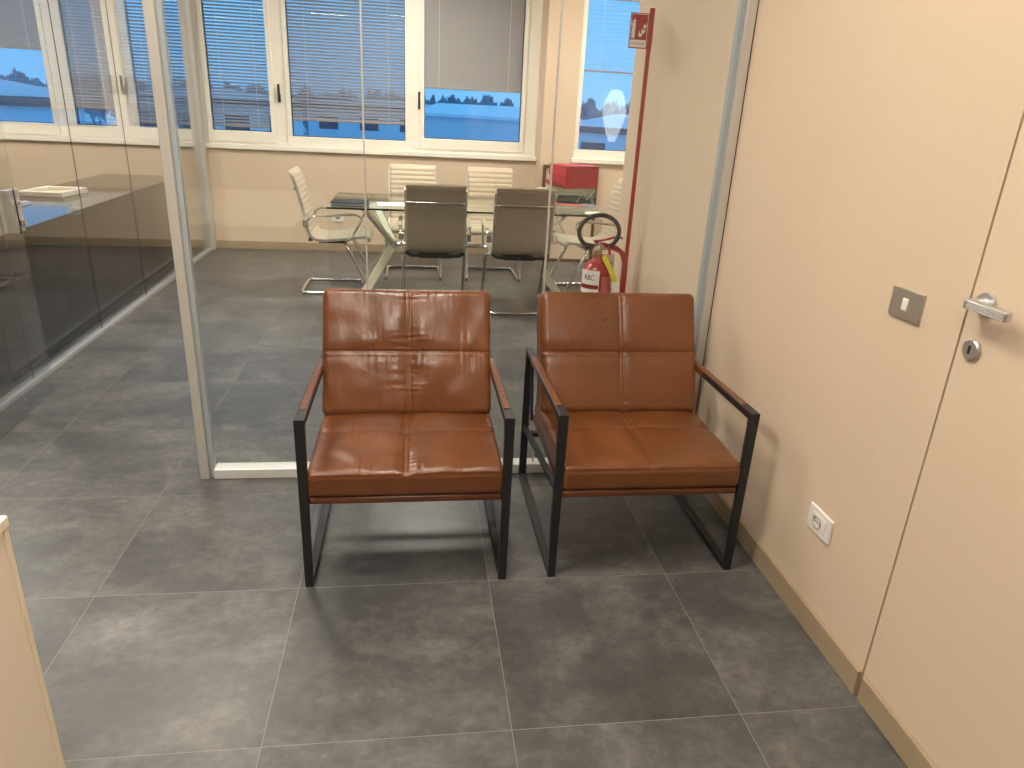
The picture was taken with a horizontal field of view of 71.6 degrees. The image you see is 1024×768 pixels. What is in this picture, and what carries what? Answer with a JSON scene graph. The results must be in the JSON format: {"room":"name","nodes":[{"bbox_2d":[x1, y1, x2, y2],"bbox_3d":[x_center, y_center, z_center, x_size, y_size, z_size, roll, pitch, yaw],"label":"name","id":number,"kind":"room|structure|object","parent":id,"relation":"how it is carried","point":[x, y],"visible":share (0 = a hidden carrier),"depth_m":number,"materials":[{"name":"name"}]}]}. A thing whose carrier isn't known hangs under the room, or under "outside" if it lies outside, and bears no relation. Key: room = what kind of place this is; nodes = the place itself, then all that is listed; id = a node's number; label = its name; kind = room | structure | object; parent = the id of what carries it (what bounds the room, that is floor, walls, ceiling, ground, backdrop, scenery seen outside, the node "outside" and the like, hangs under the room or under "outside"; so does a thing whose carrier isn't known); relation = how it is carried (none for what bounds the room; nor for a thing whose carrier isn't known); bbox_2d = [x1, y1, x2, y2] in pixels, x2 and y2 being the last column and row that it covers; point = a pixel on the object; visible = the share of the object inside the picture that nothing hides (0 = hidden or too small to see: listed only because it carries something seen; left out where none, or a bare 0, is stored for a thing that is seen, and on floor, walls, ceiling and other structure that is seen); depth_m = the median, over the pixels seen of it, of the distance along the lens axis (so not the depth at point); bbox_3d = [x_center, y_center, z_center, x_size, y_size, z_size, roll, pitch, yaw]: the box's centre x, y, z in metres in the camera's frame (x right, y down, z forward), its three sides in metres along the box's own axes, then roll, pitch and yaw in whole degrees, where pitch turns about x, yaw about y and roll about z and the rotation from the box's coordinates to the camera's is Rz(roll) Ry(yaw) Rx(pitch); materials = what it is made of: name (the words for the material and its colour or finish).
{"room":"office waiting area","nodes":[
{"label":"office waiting area","id":0,"kind":"room"},
{"bbox_2d":[0,0,216,411],"bbox_3d":[-2.618,-1.851,4.482,0.095,2.850,4.654,0,21,-9],"label":"glass wall","id":1,"kind":"structure","parent":0,"point":[185,8],"depth_m":6.35,"materials":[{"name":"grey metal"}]},
{"bbox_2d":[0,0,544,243],"bbox_3d":[-3.214,-2.745,6.722,7.000,2.850,0.250,0,21,-8],"label":"wall","id":2,"kind":"structure","parent":0,"point":[254,198],"depth_m":7.01,"materials":[{"name":"paint"}]},
{"bbox_2d":[0,0,192,146],"bbox_3d":[-4.436,-3.017,6.340,3.117,1.587,0.125,0,21,-8],"label":"window","id":3,"kind":"structure","parent":2,"relation":"in","point":[135,133],"depth_m":6.53,"materials":[{"name":"white plastic"}]},
{"bbox_2d":[0,0,40,49],"bbox_3d":[-4.443,-3.336,6.220,0.474,0.725,0.031,0,21,-8],"label":"blind","id":4,"kind":"object","parent":3,"relation":"attached to","point":[24,42],"visible":1,"depth_m":6.29,"materials":[{"name":"grey"}]},
{"bbox_2d":[60,0,114,108],"bbox_3d":[-3.840,-3.118,6.389,0.334,1.195,0.031,0,21,-8],"label":"blind","id":5,"kind":"object","parent":3,"relation":"attached to","point":[82,102],"visible":1,"depth_m":6.44,"materials":[{"name":"grey"}]},
{"bbox_2d":[125,0,190,124],"bbox_3d":[-3.234,-3.068,6.493,0.464,1.305,0.031,0,21,-8],"label":"blind","id":6,"kind":"object","parent":3,"relation":"attached to","point":[153,121],"visible":0.44,"depth_m":6.54,"materials":[{"name":"grey"}]},
{"bbox_2d":[332,213,343,221],"bbox_3d":[-1.764,-1.687,7.197,0.120,0.080,0.012,0,21,-8],"label":"wall socket","id":7,"kind":"object","parent":2,"relation":"attached to","point":[336,219],"visible":0.7,"depth_m":7.20,"materials":[{"name":"white plastic"}]},
{"bbox_2d":[191,240,487,253],"bbox_3d":[-3.264,-1.406,7.098,7.000,0.078,0.013,0,21,-8],"label":"baseboard","id":8,"kind":"structure","parent":2,"relation":"attached to","point":[194,243],"depth_m":7.24,"materials":[{"name":"beige wood"}]},
{"bbox_2d":[192,0,542,160],"bbox_3d":[-1.323,-3.022,6.770,3.232,1.587,0.125,0,21,-8],"label":"window","id":9,"kind":"structure","parent":2,"relation":"in","point":[282,137],"depth_m":6.85,"materials":[{"name":"white plastic"}]},
{"bbox_2d":[202,0,270,127],"bbox_3d":[-2.555,-3.072,6.585,0.524,1.300,0.031,0,21,-8],"label":"blind","id":10,"kind":"object","parent":9,"relation":"attached to","point":[214,8],"visible":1,"depth_m":6.62,"materials":[{"name":"grey"}]},
{"bbox_2d":[286,0,403,124],"bbox_3d":[-1.558,-3.113,6.707,1.064,1.215,0.031,0,21,-8],"label":"blind","id":11,"kind":"object","parent":9,"relation":"attached to","point":[322,118],"visible":1,"depth_m":6.73,"materials":[{"name":"grey"}]},
{"bbox_2d":[425,0,524,92],"bbox_3d":[-0.358,-3.279,6.809,0.939,0.865,0.031,0,21,-8],"label":"blind","id":12,"kind":"object","parent":9,"relation":"attached to","point":[471,45],"visible":1,"depth_m":6.82,"materials":[{"name":"grey"}]},
{"bbox_2d":[0,247,907,767],"bbox_3d":[-1.306,1.005,1.353,9.300,0.100,13.470,0,21,-8],"label":"floor","id":13,"kind":"structure","parent":0,"point":[175,621],"depth_m":2.22,"materials":[{"name":"grey tile"}]},
{"bbox_2d":[0,515,65,767],"bbox_3d":[-1.492,0.890,0.432,1.480,0.757,1.741,0,21,-8],"label":"reception desk","id":14,"kind":"object","parent":13,"relation":"on","point":[29,738],"visible":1,"depth_m":1.24,"materials":[{"name":"beige laminate"}]},
{"bbox_2d":[0,174,173,383],"bbox_3d":[-3.067,-0.924,4.950,0.650,0.742,3.280,-1,21,-9],"label":"sideboard","id":15,"kind":"object","parent":13,"relation":"on","point":[50,262],"visible":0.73,"depth_m":4.38,"materials":[{"name":"glass"}]},
{"bbox_2d":[19,186,87,197],"bbox_3d":[-3.163,-1.330,4.907,0.280,0.035,0.340,1,21,-4],"label":"tray","id":16,"kind":"object","parent":15,"relation":"on","point":[44,191],"visible":0.98,"depth_m":4.84,"materials":[{"name":"beige"}]},
{"bbox_2d":[288,166,373,293],"bbox_3d":[-1.427,-1.234,5.705,0.599,0.936,0.538,0,21,-8],"label":"chair","id":17,"kind":"object","parent":13,"relation":"on","point":[313,230],"visible":0.91,"depth_m":5.59,"materials":[{"name":"beige leather"}]},
{"bbox_2d":[293,288,515,586],"bbox_3d":[-0.360,0.135,2.456,0.644,0.825,0.706,0,21,-8],"label":"leather armchair","id":18,"kind":"object","parent":13,"relation":"on","point":[406,395],"visible":1,"depth_m":2.47,"materials":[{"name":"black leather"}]},
{"bbox_2d":[307,412,502,495],"bbox_3d":[-0.353,0.196,2.404,0.598,0.102,0.564,0,21,-8],"label":"seat cushion","id":19,"kind":"object","parent":18,"relation":"on","point":[355,453],"depth_m":2.21,"materials":[{"name":"leather"}]},
{"bbox_2d":[322,288,490,414],"bbox_3d":[-0.374,-0.113,2.551,0.595,0.434,0.248,0,21,-8],"label":"cushion","id":20,"kind":"object","parent":18,"relation":"on","point":[385,351],"depth_m":2.50,"materials":[{"name":"leather"}]},
{"bbox_2d":[382,164,441,280],"bbox_3d":[-0.879,-1.440,6.314,0.538,0.936,0.599,0,21,-8],"label":"chair","id":21,"kind":"object","parent":13,"relation":"on","point":[399,175],"visible":0.43,"depth_m":6.40,"materials":[{"name":"beige"}]},
{"bbox_2d":[398,183,471,290],"bbox_3d":[-0.582,-1.048,5.336,0.538,0.936,0.599,0,21,-8],"label":"chair","id":22,"kind":"object","parent":13,"relation":"on","point":[435,215],"visible":0.91,"depth_m":5.07,"materials":[{"name":"beige leather"}]},
{"bbox_2d":[141,0,758,478],"bbox_3d":[-0.172,-0.960,2.494,2.035,2.850,0.060,0,21,-8],"label":"glass wall","id":23,"kind":"structure","parent":13,"relation":"on","point":[153,10],"depth_m":2.60,"materials":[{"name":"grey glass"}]},
{"bbox_2d":[326,192,588,291],"bbox_3d":[-0.402,-1.071,5.711,2.000,0.746,0.910,0,21,-8],"label":"meeting table","id":24,"kind":"object","parent":13,"relation":"on","point":[476,205],"visible":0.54,"depth_m":5.57,"materials":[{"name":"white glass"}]},
{"bbox_2d":[330,199,369,206],"bbox_3d":[-1.185,-1.328,5.204,0.260,0.024,0.200,1,21,-5],"label":"document folder","id":25,"kind":"object","parent":24,"relation":"on","point":[335,202],"visible":0.96,"depth_m":5.12,"materials":[{"name":"black plastic"}]},
{"bbox_2d":[377,202,403,205],"bbox_3d":[-0.862,-1.354,5.347,0.297,0.001,0.210,-3,22,-15],"label":"paper sheet","id":26,"kind":"object","parent":24,"relation":"on","point":[378,203],"visible":0.64,"depth_m":5.33,"materials":[{"name":"white paper"}]},
{"bbox_2d":[555,206,599,213],"bbox_3d":[0.468,-1.373,5.513,0.330,0.045,0.400,-1,21,-10],"label":"paper stack","id":27,"kind":"object","parent":24,"relation":"on","point":[574,210],"visible":0.38,"depth_m":5.33,"materials":[{"name":"white paper"}]},
{"bbox_2d":[556,202,596,207],"bbox_3d":[0.468,-1.375,5.436,0.330,0.013,0.250,1,21,-5],"label":"magazine","id":28,"kind":"object","parent":27,"relation":"on","point":[582,205],"visible":0.58,"depth_m":5.33,"materials":[{"name":"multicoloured paper"}]},
{"bbox_2d":[556,203,582,205],"bbox_3d":[0.427,-1.357,5.365,0.215,0.001,0.100,1,21,-5],"label":"picture","id":29,"kind":"object","parent":28,"relation":"on","point":[557,204],"depth_m":5.35,"materials":[{"name":"orange"}]},
{"bbox_2d":[556,187,595,203],"bbox_3d":[0.478,-1.481,5.548,0.300,0.106,0.240,-1,21,-10],"label":"desk tray","id":30,"kind":"object","parent":28,"relation":"on","point":[560,198],"visible":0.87,"depth_m":5.47,"materials":[{"name":"plastic"}]},
{"bbox_2d":[544,163,599,188],"bbox_3d":[0.461,-1.611,5.499,0.341,0.166,0.252,-9,24,-28],"label":"box file","id":31,"kind":"object","parent":30,"relation":"on","point":[564,175],"visible":0.9,"depth_m":5.42,"materials":[{"name":"red cardboard"}]},
{"bbox_2d":[584,211,600,214],"bbox_3d":[0.607,-1.276,5.312,0.120,0.020,0.070,-8,24,-26],"label":"crumpled tissue","id":32,"kind":"object","parent":24,"relation":"on","point":[585,213],"visible":0.64,"depth_m":5.28,"materials":[{"name":"white paper"}]},
{"bbox_2d":[461,167,520,281],"bbox_3d":[-0.186,-1.442,6.410,0.538,0.936,0.599,0,21,-8],"label":"chair","id":33,"kind":"object","parent":13,"relation":"on","point":[480,181],"visible":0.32,"depth_m":6.50,"materials":[{"name":"beige"}]},
{"bbox_2d":[481,187,557,315],"bbox_3d":[0.044,-1.042,5.404,0.538,0.936,0.599,0,21,-8],"label":"chair","id":34,"kind":"object","parent":13,"relation":"on","point":[520,214],"visible":0.89,"depth_m":5.14,"materials":[{"name":"beige leather"}]},
{"bbox_2d":[539,165,598,261],"bbox_3d":[0.567,-1.717,7.202,0.560,0.950,0.063,0,21,-8],"label":"framed panel","id":35,"kind":"object","parent":13,"relation":"on","point":[573,253],"visible":0.34,"depth_m":7.26,"materials":[{"name":"brown wood"}]},
{"bbox_2d":[550,179,621,291],"bbox_3d":[0.670,-1.239,5.998,0.599,0.936,0.538,-3,22,-14],"label":"chair","id":36,"kind":"object","parent":13,"relation":"on","point":[608,229],"visible":0.54,"depth_m":6.00,"materials":[{"name":"beige leather"}]},
{"bbox_2d":[603,8,654,292],"bbox_3d":[0.501,-0.909,3.739,0.340,1.925,0.300,0,21,-8],"label":"stand","id":37,"kind":"object","parent":13,"relation":"on","point":[641,24],"visible":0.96,"depth_m":3.54,"materials":[{"name":"red metal"}]},
{"bbox_2d":[577,213,622,292],"bbox_3d":[0.468,-0.552,3.869,0.250,0.752,0.167,8,22,12],"label":"fire extinguisher","id":38,"kind":"object","parent":37,"relation":"on","point":[597,274],"visible":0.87,"depth_m":3.79,"materials":[{"name":"red metal"}]},
{"bbox_2d":[518,292,759,576],"bbox_3d":[0.409,0.132,2.567,0.643,0.824,0.705,0,21,-8],"label":"leather armchair","id":39,"kind":"object","parent":13,"relation":"on","point":[615,406],"visible":1,"depth_m":2.59,"materials":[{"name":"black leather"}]},
{"bbox_2d":[538,292,695,412],"bbox_3d":[0.395,-0.116,2.663,0.593,0.433,0.245,0,21,-8],"label":"cushion","id":40,"kind":"object","parent":39,"relation":"on","point":[600,352],"depth_m":2.62,"materials":[{"name":"leather"}]},
{"bbox_2d":[535,402,740,489],"bbox_3d":[0.416,0.193,2.514,0.596,0.101,0.562,0,21,-8],"label":"seat cushion","id":41,"kind":"object","parent":39,"relation":"on","point":[619,447],"depth_m":2.33,"materials":[{"name":"leather"}]},
{"bbox_2d":[535,0,623,253],"bbox_3d":[1.408,-2.708,7.242,2.300,2.850,0.500,0,21,-8],"label":"wall","id":42,"kind":"structure","parent":0,"point":[573,10],"depth_m":6.83,"materials":[{"name":"paint"}]},
{"bbox_2d":[571,0,624,164],"bbox_3d":[1.238,-2.943,6.885,1.257,1.572,0.125,0,21,-8],"label":"window","id":43,"kind":"structure","parent":42,"relation":"in","point":[589,156],"depth_m":7.03,"materials":[{"name":"white plastic"}]},
{"bbox_2d":[584,0,639,73],"bbox_3d":[1.237,-3.293,6.754,1.074,0.645,0.031,0,21,-8],"label":"blind","id":44,"kind":"object","parent":43,"relation":"attached to","point":[590,0],"visible":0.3,"depth_m":6.73,"materials":[{"name":"grey"}]},
{"bbox_2d":[592,254,614,261],"bbox_3d":[1.368,-1.324,7.502,2.313,0.078,0.013,0,21,-8],"label":"baseboard","id":45,"kind":"structure","parent":42,"relation":"attached to","point":[611,257],"depth_m":7.45,"materials":[{"name":"beige wood"}]},
{"bbox_2d":[611,0,1023,693],"bbox_3d":[1.337,0.291,-0.548,0.120,2.850,9.800,0,21,-8],"label":"wall","id":46,"kind":"structure","parent":0,"point":[877,139],"depth_m":2.02,"materials":[{"name":"paint"}]},
{"bbox_2d":[703,494,861,693],"bbox_3d":[0.849,0.574,2.509,0.013,0.078,1.285,0,21,-8],"label":"baseboard","id":47,"kind":"structure","parent":46,"relation":"attached to","point":[828,645],"depth_m":2.21,"materials":[{"name":"beige wood"}]},
{"bbox_2d":[806,502,833,544],"bbox_3d":[0.905,0.410,2.093,0.014,0.078,0.120,0,21,-8],"label":"wall socket","id":48,"kind":"object","parent":46,"relation":"attached to","point":[818,521],"visible":1,"depth_m":2.08,"materials":[{"name":"white plastic"}]},
{"bbox_2d":[888,285,926,324],"bbox_3d":[0.957,-0.193,1.725,0.011,0.072,0.113,0,21,-8],"label":"light switch","id":49,"kind":"object","parent":46,"relation":"attached to","point":[906,304],"visible":1,"depth_m":1.72,"materials":[{"name":"beige metal"}]},
{"bbox_2d":[857,119,1023,767],"bbox_3d":[1.042,0.000,1.181,0.111,2.120,0.800,0,21,-8],"label":"door","id":50,"kind":"structure","parent":46,"relation":"in","point":[942,681],"depth_m":1.53,"materials":[{"name":"beige paint"}]},
{"bbox_3d":[-2.114,-0.956,2.226,0.055,2.850,0.060,0,21,-8],"label":"post","id":51,"kind":"object","parent":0,"visible":0},
{"bbox_2d":[0,188,31,233],"bbox_3d":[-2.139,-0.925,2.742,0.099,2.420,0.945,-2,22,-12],"label":"door handle","id":52,"kind":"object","parent":51,"relation":"attached to","point":[12,206],"depth_m":3.20,"materials":[{"name":"grey metal"}]},
{"label":"outside","id":53,"kind":"structure","parent":0,"visible":0},
{"bbox_2d":[85,110,308,136],"bbox_3d":[-40.399,-108.069,293.186,520.000,0.200,613.830,0,21,-8],"label":"ground","id":54,"kind":"structure","parent":53,"point":[111,120],"depth_m":155.68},
{"bbox_2d":[5,66,22,82],"bbox_3d":[-91.696,-53.655,131.466,3.643,9.655,3.670,8,22,13],"label":"tree","id":55,"kind":"object","parent":54,"relation":"on","point":[13,77],"visible":0.12,"depth_m":130.17,"materials":[{"name":"blue plant"}]},
{"bbox_2d":[16,71,28,83],"bbox_3d":[-95.624,-56.461,138.955,3.956,9.128,3.753,-8,23,-25],"label":"tree","id":56,"kind":"object","parent":54,"relation":"on","point":[22,75],"visible":0.12,"depth_m":137.66,"materials":[{"name":"blue plant"}]},
{"bbox_2d":[27,78,45,87],"bbox_3d":[-87.225,-52.371,131.037,4.302,7.997,4.082,-8,24,-26],"label":"tree","id":57,"kind":"object","parent":54,"relation":"on","point":[36,82],"visible":0.08,"depth_m":129.51,"materials":[{"name":"plant"}]},
{"bbox_2d":[0,79,94,123],"bbox_3d":[-32.510,-13.873,39.762,12.900,7.050,16.850,-16,28,-40],"label":"warehouse","id":58,"kind":"structure","parent":54,"relation":"on","point":[18,101],"depth_m":35.60,"materials":[{"name":"white"}]},
{"bbox_2d":[79,70,101,123],"bbox_3d":[-78.633,-53.479,132.435,4.125,9.881,3.915,-7,23,-24],"label":"tree","id":59,"kind":"object","parent":54,"relation":"on","point":[93,113],"visible":0.22,"depth_m":132.77,"materials":[{"name":"plant"}]},
{"bbox_2d":[97,84,104,122],"bbox_3d":[-82.782,-56.642,141.706,3.614,8.719,3.428,-9,24,-29],"label":"tree","id":60,"kind":"object","parent":54,"relation":"on","point":[101,112],"visible":0.12,"depth_m":142.37,"materials":[{"name":"plant"}]},
{"bbox_2d":[102,81,109,121],"bbox_3d":[-87.036,-60.703,150.790,4.381,9.355,4.158,-7,23,-24],"label":"tree","id":61,"kind":"object","parent":54,"relation":"on","point":[106,111],"visible":0.08,"depth_m":151.76,"materials":[{"name":"plant"}]},
{"bbox_2d":[105,78,115,117],"bbox_3d":[-74.274,-53.481,133.273,3.836,9.700,3.588,-3,22,-15],"label":"tree","id":62,"kind":"object","parent":54,"relation":"on","point":[113,113],"visible":0.09,"depth_m":133.34,"materials":[{"name":"plant"}]},
{"bbox_2d":[138,88,306,135],"bbox_3d":[-29.934,-26.252,72.084,16.900,7.150,12.850,-5,22,-19],"label":"warehouse","id":63,"kind":"structure","parent":54,"relation":"on","point":[298,125],"depth_m":66.79,"materials":[{"name":"white"}]},
{"bbox_2d":[251,85,267,95],"bbox_3d":[-48.321,-53.105,136.907,4.071,8.871,4.319,14,24,26],"label":"tree","id":64,"kind":"object","parent":54,"relation":"on","point":[255,85],"visible":0.05,"depth_m":134.96,"materials":[{"name":"plant"}]},
{"bbox_2d":[298,84,312,134],"bbox_3d":[-39.858,-53.402,137.748,3.618,9.629,3.713,-9,24,-29],"label":"tree","id":65,"kind":"object","parent":54,"relation":"on","point":[305,122],"visible":0.21,"depth_m":136.85,"materials":[{"name":"plant"}]},
{"bbox_2d":[307,100,429,140],"bbox_3d":[-16.030,-33.075,91.914,19.900,6.950,12.850,-1,21,-11],"label":"warehouse","id":66,"kind":"structure","parent":54,"relation":"on","point":[316,128],"depth_m":85.58,"materials":[{"name":"white"}]},
{"bbox_2d":[367,88,384,98],"bbox_3d":[-27.049,-53.721,140.921,4.349,9.170,4.099,17,25,33],"label":"tree","id":67,"kind":"object","parent":54,"relation":"on","point":[368,88],"visible":0.05,"depth_m":138.84,"materials":[{"name":"blue wood"}]},
{"bbox_2d":[430,94,436,103],"bbox_3d":[-17.999,-60.369,159.718,4.316,8.922,4.037,4,21,3],"label":"tree","id":68,"kind":"object","parent":54,"relation":"on","point":[432,99],"visible":0.06,"depth_m":157.98,"materials":[{"name":"plant"}]},
{"bbox_2d":[434,94,446,103],"bbox_3d":[-14.160,-53.441,142.144,4.027,9.003,3.997,-1,21,-9],"label":"tree","id":69,"kind":"object","parent":54,"relation":"on","point":[442,100],"visible":0.13,"depth_m":140.75,"materials":[{"name":"plant"}]},
{"bbox_2d":[446,94,456,103],"bbox_3d":[-13.590,-60.333,159.737,4.070,9.264,3.863,2,21,-3],"label":"tree","id":70,"kind":"object","parent":54,"relation":"on","point":[451,99],"visible":0.12,"depth_m":157.90,"materials":[{"name":"plant"}]},
{"bbox_2d":[457,98,468,103],"bbox_3d":[-9.759,-53.159,143.109,3.909,8.205,4.147,-16,28,-40],"label":"tree","id":71,"kind":"object","parent":54,"relation":"on","point":[458,99],"visible":0.12,"depth_m":141.27,"materials":[{"name":"plant"}]},
{"bbox_2d":[466,96,478,104],"bbox_3d":[-9.198,-60.344,160.695,3.853,9.016,4.088,1,21,-5],"label":"tree","id":72,"kind":"object","parent":54,"relation":"on","point":[475,102],"visible":0.09,"depth_m":159.06,"materials":[{"name":"plant"}]},
{"bbox_2d":[478,94,491,105],"bbox_3d":[-5.262,-53.136,142.203,3.832,9.244,3.637,-3,22,-14],"label":"tree","id":73,"kind":"object","parent":54,"relation":"on","point":[485,100],"visible":0.15,"depth_m":140.89,"materials":[{"name":"plant"}]},
{"bbox_2d":[425,103,581,141],"bbox_3d":[-1.408,-22.495,66.692,13.850,6.750,7.900,14,24,27],"label":"warehouse","id":74,"kind":"structure","parent":54,"relation":"on","point":[442,120],"depth_m":63.88,"materials":[{"name":"white"}]},
{"bbox_2d":[500,98,513,106],"bbox_3d":[-1.058,-53.091,143.183,3.820,8.857,3.624,-7,23,-24],"label":"tree","id":75,"kind":"object","parent":54,"relation":"on","point":[507,102],"visible":0.11,"depth_m":141.54,"materials":[{"name":"plant"}]},
{"bbox_2d":[583,97,599,119],"bbox_3d":[16.145,-53.918,146.258,4.164,9.836,3.952,-6,23,-21],"label":"tree","id":76,"kind":"object","parent":54,"relation":"on","point":[590,111],"visible":0.5,"depth_m":144.83,"materials":[{"name":"plant"}]},
{"bbox_2d":[578,114,628,150],"bbox_3d":[12.693,-20.251,63.025,8.900,6.550,16.850,16,25,31],"label":"warehouse","id":77,"kind":"structure","parent":54,"relation":"on","point":[609,132],"depth_m":56.49,"materials":[{"name":"white"}]},
{"bbox_2d":[600,103,607,116],"bbox_3d":[20.662,-56.932,155.749,3.313,9.066,3.492,21,28,39],"label":"tree","id":78,"kind":"object","parent":54,"relation":"on","point":[602,113],"visible":0.11,"depth_m":154.21,"materials":[{"name":"plant"}]},
{"bbox_2d":[605,100,619,115],"bbox_3d":[20.354,-53.526,146.385,3.492,9.416,3.705,16,25,31],"label":"tree","id":79,"kind":"object","parent":54,"relation":"on","point":[613,108],"visible":0.32,"depth_m":144.63,"materials":[{"name":"plant"}]},
{"bbox_2d":[619,104,627,113],"bbox_3d":[24.780,-57.109,156.682,3.680,9.120,3.905,7,21,10],"label":"tree","id":80,"kind":"object","parent":54,"relation":"on","point":[622,110],"visible":0.16,"depth_m":155.23,"materials":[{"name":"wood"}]},
{"bbox_2d":[624,102,629,114],"bbox_3d":[24.616,-53.989,147.730,4.095,9.721,3.991,6,21,7],"label":"tree","id":81,"kind":"object","parent":54,"relation":"on","point":[627,111],"visible":0.1,"depth_m":146.27,"materials":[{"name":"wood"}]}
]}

